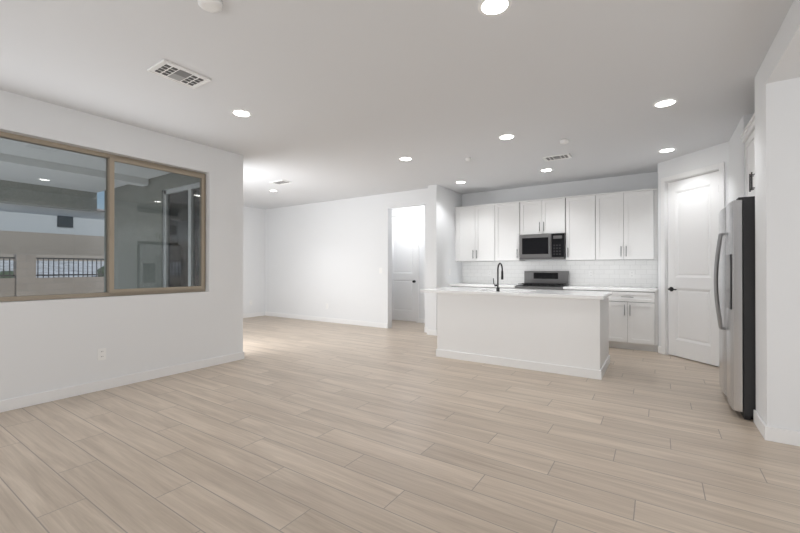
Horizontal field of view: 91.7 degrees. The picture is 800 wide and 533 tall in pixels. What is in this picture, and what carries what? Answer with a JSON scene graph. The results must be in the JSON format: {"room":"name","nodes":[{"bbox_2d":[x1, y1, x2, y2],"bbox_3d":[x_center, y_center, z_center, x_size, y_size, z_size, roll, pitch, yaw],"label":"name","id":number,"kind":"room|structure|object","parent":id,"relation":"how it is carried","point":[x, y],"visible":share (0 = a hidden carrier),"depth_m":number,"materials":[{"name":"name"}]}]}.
{"room":"kitchen","nodes":[
{"label":"kitchen","id":0,"kind":"room"},
{"bbox_2d":[0,90,230,400],"bbox_3d":[-3.920,-0.135,2.665,0.180,2.740,5.900,0,0,34],"label":"wall","id":1,"kind":"structure","parent":0,"point":[49,344],"depth_m":4.00,"materials":[{"name":"white paint"}]},
{"bbox_2d":[98,348,105,360],"bbox_3d":[-2.989,0.880,3.892,0.009,0.115,0.070,0,0,34],"label":"electrical outlet","id":2,"kind":"object","parent":1,"relation":"attached to","point":[101,353],"visible":1,"depth_m":3.89,"materials":[{"name":"white plastic"}]},
{"bbox_2d":[0,131,205,301],"bbox_3d":[-3.273,-0.431,3.653,0.107,1.476,2.956,0,0,34],"label":"window","id":3,"kind":"structure","parent":1,"relation":"in","point":[110,160],"depth_m":4.01,"materials":[{"name":"glass"}]},
{"bbox_2d":[0,351,243,412],"bbox_3d":[-3.786,1.185,2.687,0.014,0.100,6.094,0,0,34],"label":"baseboard","id":4,"kind":"structure","parent":1,"relation":"attached to","point":[62,393],"depth_m":3.93,"materials":[{"name":"white wood"}]},
{"bbox_2d":[104,173,199,291],"bbox_3d":[-5.578,-0.381,3.768,3.800,3.240,5.900,0,0,34],"label":"wall","id":5,"kind":"structure","parent":0,"point":[135,254],"depth_m":6.46,"materials":[{"name":"grey paint"}]},
{"bbox_2d":[163,152,242,353],"bbox_3d":[-3.821,-0.121,6.249,3.980,2.740,0.180,0,0,34],"label":"wall","id":6,"kind":"structure","parent":0,"point":[236,253],"depth_m":5.15,"materials":[{"name":"white paint"}]},
{"bbox_2d":[164,183,199,286],"bbox_3d":[-3.057,0.028,5.699,1.500,2.438,0.070,0,0,34],"label":"slider","id":7,"kind":"object","parent":6,"relation":"attached to","point":[176,222],"depth_m":5.85,"materials":[{"name":"white glass"}]},
{"bbox_2d":[243,206,264,313],"bbox_3d":[-4.418,-0.111,8.783,0.180,2.740,3.380,0,0,34],"label":"wall","id":8,"kind":"structure","parent":0,"point":[254,255],"depth_m":9.74,"materials":[{"name":"white paint"}]},
{"bbox_2d":[243,312,264,317],"bbox_3d":[-4.370,1.208,8.674,0.014,0.100,3.180,0,0,34],"label":"baseboard","id":9,"kind":"structure","parent":8,"relation":"attached to","point":[258,313],"depth_m":9.73,"materials":[{"name":"white wood"}]},
{"bbox_2d":[265,188,427,327],"bbox_3d":[-1.393,-0.112,8.718,4.930,2.740,0.140,0,0,34],"label":"wall","id":10,"kind":"structure","parent":0,"point":[335,255],"depth_m":8.65,"materials":[{"name":"white paint"}]},
{"bbox_2d":[265,312,387,327],"bbox_3d":[-1.868,1.209,8.938,3.890,0.100,0.017,0,0,34],"label":"baseboard","id":11,"kind":"structure","parent":10,"relation":"attached to","point":[333,320],"depth_m":8.72,"materials":[{"name":"white wood"}]},
{"bbox_2d":[0,0,793,208],"bbox_3d":[-0.663,-1.560,3.778,11.980,0.120,11.650,0,0,34],"label":"ceiling","id":12,"kind":"structure","parent":0,"point":[341,99],"depth_m":3.13,"materials":[{"name":"white paint"}]},
{"bbox_2d":[147,59,210,88],"bbox_3d":[-1.722,-1.496,3.034,0.260,0.013,0.360,0,0,34],"label":"ceiling vent","id":13,"kind":"object","parent":12,"relation":"in","point":[166,69],"visible":0.98,"depth_m":3.02,"materials":[{"name":"white plastic"}]},
{"bbox_2d":[197,0,221,12],"bbox_3d":[-1.077,-1.486,2.198,0.130,0.039,0.130,0,0,34],"label":"smoke detector","id":14,"kind":"object","parent":12,"relation":"attached to","point":[213,6],"visible":1,"depth_m":2.19,"materials":[{"name":"white plastic"}]},
{"bbox_2d":[231,109,251,116],"bbox_3d":[-1.551,-1.507,3.797,0.190,0.026,0.190,0,0,34],"label":"recessed light","id":15,"kind":"object","parent":12,"relation":"in","point":[240,113],"visible":0.92,"depth_m":3.79,"materials":[{"name":"white"}]},
{"bbox_2d":[269,180,291,184],"bbox_3d":[-2.099,-1.481,6.839,0.340,0.013,0.220,0,0,34],"label":"ceiling vent","id":16,"kind":"object","parent":12,"relation":"in","point":[280,182],"visible":1,"depth_m":6.82,"materials":[{"name":"white plastic"}]},
{"bbox_2d":[399,157,411,160],"bbox_3d":[0.077,-1.501,5.381,0.190,0.026,0.190,0,0,34],"label":"recessed light","id":17,"kind":"object","parent":12,"relation":"in","point":[405,158],"visible":0.85,"depth_m":5.36,"materials":[{"name":"white"}]},
{"bbox_2d":[478,0,511,15],"bbox_3d":[0.546,-1.513,2.237,0.190,0.026,0.190,0,0,34],"label":"recessed light","id":18,"kind":"object","parent":12,"relation":"in","point":[488,7],"visible":1,"depth_m":2.24,"materials":[{"name":"white"}]},
{"bbox_2d":[498,134,514,139],"bbox_3d":[1.233,-1.505,4.481,0.190,0.026,0.190,0,0,34],"label":"recessed light","id":19,"kind":"object","parent":12,"relation":"in","point":[506,136],"visible":0.88,"depth_m":4.46,"materials":[{"name":"white"}]},
{"bbox_2d":[542,153,571,161],"bbox_3d":[2.144,-1.487,5.293,0.340,0.013,0.220,0,0,34],"label":"ceiling vent","id":20,"kind":"object","parent":12,"relation":"in","point":[557,157],"visible":1,"depth_m":5.28,"materials":[{"name":"white plastic"}]},
{"bbox_2d":[560,139,568,143],"bbox_3d":[1.945,-1.477,4.596,0.100,0.039,0.100,0,0,34],"label":"smoke detector","id":21,"kind":"object","parent":12,"relation":"attached to","point":[564,141],"visible":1,"depth_m":4.57,"materials":[{"name":"white plastic"}]},
{"bbox_2d":[653,99,677,106],"bbox_3d":[2.435,-1.508,3.562,0.190,0.026,0.190,0,0,34],"label":"recessed light","id":22,"kind":"object","parent":12,"relation":"in","point":[665,102],"visible":0.85,"depth_m":3.54,"materials":[{"name":"white"}]},
{"bbox_2d":[658,148,675,152],"bbox_3d":[3.431,-1.503,4.990,0.190,0.026,0.190,0,0,34],"label":"recessed light","id":23,"kind":"object","parent":12,"relation":"in","point":[667,150],"visible":0.83,"depth_m":4.99,"materials":[{"name":"white"}]},
{"bbox_2d":[0,316,799,532],"bbox_3d":[-0.663,1.290,3.767,11.980,0.100,11.650,0,0,34],"label":"floor","id":24,"kind":"structure","parent":0,"point":[288,425],"depth_m":2.62,"materials":[{"name":"wood"}]},
{"bbox_2d":[449,284,476,287],"bbox_3d":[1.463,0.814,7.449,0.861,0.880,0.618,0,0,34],"label":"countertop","id":25,"kind":"structure","parent":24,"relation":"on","point":[450,285],"depth_m":7.26,"materials":[{"name":"white stone"}]},
{"bbox_2d":[477,284,520,287],"bbox_3d":[1.632,0.353,7.334,1.272,0.040,0.626,0,0,34],"label":"countertop","id":26,"kind":"structure","parent":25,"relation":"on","point":[478,285],"depth_m":7.00,"materials":[{"name":"white stone"}]},
{"bbox_2d":[436,295,609,379],"bbox_3d":[1.620,0.805,5.219,2.048,0.881,0.979,0,0,34],"label":"kitchen island","id":27,"kind":"object","parent":24,"relation":"on","point":[564,332],"depth_m":4.71,"materials":[{"name":"white"}]},
{"bbox_2d":[424,287,611,298],"bbox_3d":[1.515,0.345,5.265,2.316,0.040,0.980,0,0,34],"label":"island countertop","id":28,"kind":"structure","parent":27,"relation":"on","point":[532,293],"depth_m":4.91,"materials":[{"name":"white stone"}]},
{"bbox_2d":[493,263,502,290],"bbox_3d":[1.305,0.137,5.150,0.089,0.375,0.208,0,0,34],"label":"faucet","id":29,"kind":"object","parent":28,"relation":"on","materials":[{"name":"black metal"}]},
{"bbox_2d":[515,271,568,289],"bbox_3d":[2.462,0.666,6.729,0.762,1.170,0.681,0,0,34],"label":"range","id":30,"kind":"object","parent":24,"relation":"on","point":[551,280],"visible":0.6,"depth_m":6.84,"materials":[{"name":"silver metal"}]},
{"bbox_2d":[563,288,604,290],"bbox_3d":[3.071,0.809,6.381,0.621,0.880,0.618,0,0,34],"label":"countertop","id":31,"kind":"structure","parent":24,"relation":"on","point":[579,289],"depth_m":6.10,"materials":[{"name":"white stone"}]},
{"bbox_2d":[605,288,656,351],"bbox_3d":[3.554,0.808,6.060,0.783,0.880,0.618,0,0,34],"label":"base cabinet","id":32,"kind":"object","parent":24,"relation":"on","point":[633,313],"depth_m":5.77,"materials":[{"name":"white wood"}]},
{"bbox_2d":[565,284,656,291],"bbox_3d":[3.344,0.349,6.197,1.282,0.040,0.626,0,0,34],"label":"countertop","id":33,"kind":"structure","parent":32,"relation":"on","point":[570,285],"depth_m":6.07,"materials":[{"name":"white stone"}]},
{"bbox_2d":[714,196,755,419],"bbox_3d":[3.275,0.337,3.348,0.891,1.802,0.905,0,0,34],"label":"fridge","id":34,"kind":"object","parent":24,"relation":"on","point":[734,266],"visible":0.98,"depth_m":3.16,"materials":[{"name":"grey metal"}]},
{"bbox_2d":[392,206,424,318],"bbox_3d":[0.072,-0.110,9.017,2.820,2.740,0.140,0,0,34],"label":"wall","id":35,"kind":"structure","parent":0,"point":[421,209],"depth_m":8.65,"materials":[{"name":"white paint"}]},
{"bbox_2d":[392,215,415,321],"bbox_3d":[0.052,0.035,8.960,0.782,2.424,0.107,0,0,34],"label":"door","id":36,"kind":"structure","parent":35,"relation":"in","point":[403,268],"depth_m":8.96,"materials":[{"name":"white wood"}]},
{"bbox_2d":[392,211,418,322],"bbox_3d":[0.041,0.008,8.944,0.914,2.502,0.016,0,0,34],"label":"door frame","id":37,"kind":"structure","parent":35,"relation":"attached to","point":[414,212],"depth_m":8.70,"materials":[{"name":"white wood"}]},
{"bbox_2d":[428,184,461,329],"bbox_3d":[0.931,-0.116,7.600,0.180,2.740,1.250,0,0,34],"label":"wall","id":38,"kind":"structure","parent":0,"point":[443,202],"depth_m":7.16,"materials":[{"name":"white paint"}]},
{"bbox_2d":[462,172,657,287],"bbox_3d":[3.391,-0.119,6.632,4.990,2.740,0.140,0,0,34],"label":"wall","id":39,"kind":"structure","parent":0,"point":[617,184],"depth_m":6.83,"materials":[{"name":"white paint"}]},
{"bbox_2d":[455,204,502,261],"bbox_3d":[1.543,-0.636,7.562,0.877,1.070,0.352,0,0,34],"label":"upper cabinet","id":40,"kind":"object","parent":39,"relation":"attached to","point":[476,226],"depth_m":7.39,"materials":[{"name":"white wood"}]},
{"bbox_2d":[499,201,522,260],"bbox_3d":[2.052,-0.637,7.224,0.587,1.070,0.352,0,0,34],"label":"upper cabinet","id":41,"kind":"object","parent":39,"relation":"attached to","point":[510,213],"depth_m":7.05,"materials":[{"name":"white wood"}]},
{"bbox_2d":[523,197,566,234],"bbox_3d":[2.562,-0.868,6.886,0.760,0.611,0.352,0,0,34],"label":"upper cabinet","id":42,"kind":"object","parent":39,"relation":"attached to","point":[548,215],"depth_m":6.71,"materials":[{"name":"white wood"}]},
{"bbox_2d":[519,233,565,259],"bbox_3d":[2.532,-0.341,6.840,0.746,0.435,0.458,0,0,34],"label":"microwave","id":43,"kind":"object","parent":42,"relation":"attached to","point":[542,247],"visible":1,"depth_m":6.67,"materials":[{"name":"silver metal"}]},
{"bbox_2d":[462,260,657,287],"bbox_3d":[2.662,0.116,7.023,3.332,0.431,0.008,0,0,34],"label":"backsplash","id":44,"kind":"structure","parent":39,"relation":"attached to","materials":[{"name":"white tile"}]},
{"bbox_2d":[559,193,598,259],"bbox_3d":[3.068,-0.640,6.549,0.577,1.070,0.352,0,0,34],"label":"upper cabinet","id":45,"kind":"object","parent":39,"relation":"attached to","point":[582,234],"depth_m":6.38,"materials":[{"name":"white wood"}]},
{"bbox_2d":[599,188,656,259],"bbox_3d":[3.580,-0.641,6.209,0.897,1.070,0.352,0,0,34],"label":"upper cabinet","id":46,"kind":"object","parent":39,"relation":"attached to","point":[620,225],"depth_m":6.03,"materials":[{"name":"white wood"}]},
{"bbox_2d":[658,221,658,345],"bbox_3d":[3.936,-0.123,5.825,0.110,2.740,0.600,0,0,34],"label":"wall","id":47,"kind":"structure","parent":0,"point":[658,283],"depth_m":5.60,"materials":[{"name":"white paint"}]},
{"bbox_2d":[658,141,728,345],"bbox_3d":[3.884,-0.125,5.126,0.110,2.740,0.990,0,0,-11],"label":"wall","id":48,"kind":"structure","parent":0,"point":[712,155],"depth_m":5.13,"materials":[{"name":"white paint"}]},
{"bbox_2d":[661,162,724,354],"bbox_3d":[3.844,-0.006,5.109,0.670,2.502,0.660,0,0,34],"label":"door frame","id":49,"kind":"structure","parent":48,"relation":"attached to","point":[720,167],"depth_m":5.48,"materials":[{"name":"white wood"}]},
{"bbox_2d":[668,171,718,366],"bbox_3d":[3.862,0.027,5.112,0.545,2.412,0.555,0,0,34],"label":"pantry door","id":50,"kind":"structure","parent":48,"relation":"in","point":[693,233],"depth_m":5.10,"materials":[{"name":"white wood"}]},
{"bbox_2d":[729,113,753,202],"bbox_3d":[3.743,-0.129,4.243,0.120,2.740,1.050,0,0,34],"label":"wall","id":51,"kind":"structure","parent":0,"point":[736,167],"depth_m":4.08,"materials":[{"name":"white paint"}]},
{"bbox_2d":[740,113,754,196],"bbox_3d":[3.467,-0.960,3.229,0.842,0.675,0.938,0,0,34],"label":"upper cabinet","id":52,"kind":"object","parent":51,"relation":"attached to","point":[747,135],"visible":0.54,"depth_m":3.62,"materials":[{"name":"white wood"}]},
{"bbox_2d":[755,56,799,431],"bbox_3d":[3.782,-0.137,2.218,2.555,2.740,0.380,0,0,34],"label":"wall","id":53,"kind":"structure","parent":0,"point":[777,222],"depth_m":2.73,"materials":[{"name":"white paint"}]},
{"bbox_2d":[753,410,764,435],"bbox_3d":[2.715,1.186,2.928,0.014,0.100,0.370,0,0,34],"label":"baseboard","id":54,"kind":"structure","parent":53,"relation":"attached to","point":[758,421],"depth_m":2.93,"materials":[{"name":"white"}]},
{"bbox_2d":[763,424,799,445],"bbox_3d":[3.668,1.183,2.054,2.569,0.100,0.017,0,0,34],"label":"baseboard","id":55,"kind":"structure","parent":53,"relation":"attached to","point":[783,436],"depth_m":2.71,"materials":[{"name":"white"}]},
{"bbox_2d":[766,0,799,83],"bbox_3d":[1.837,-1.418,-0.705,2.555,0.200,6.650,0,0,34],"label":"wall","id":56,"kind":"structure","parent":0,"point":[783,58],"depth_m":2.44,"materials":[{"name":"white paint"}]},
{"label":"outside","id":57,"kind":"structure","parent":0,"visible":0},
{"bbox_3d":[0.000,1.435,-0.006,240.000,0.180,240.000,0,0,34],"label":"ground","id":58,"kind":"structure","parent":57,"visible":0},
{"bbox_2d":[0,254,103,296],"bbox_3d":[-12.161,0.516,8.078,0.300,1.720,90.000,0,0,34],"label":"fence","id":59,"kind":"object","parent":58,"relation":"on","point":[95,279],"depth_m":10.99,"materials":[{"name":"grey metal"}]},
{"bbox_2d":[0,203,103,260],"bbox_3d":[-32.567,-2.132,21.646,18.800,7.120,180.000,0,0,34],"label":"houses","id":60,"kind":"structure","parent":58,"relation":"on","point":[35,233],"depth_m":27.44,"materials":[{"name":"grey"}]},
{"bbox_2d":[0,138,169,211],"bbox_3d":[-6.717,-0.135,2.639,4.390,2.980,8.960,0,0,34],"label":"patio","id":61,"kind":"structure","parent":58,"relation":"on","point":[67,153],"depth_m":6.02,"materials":[{"name":"white"}]}
]}

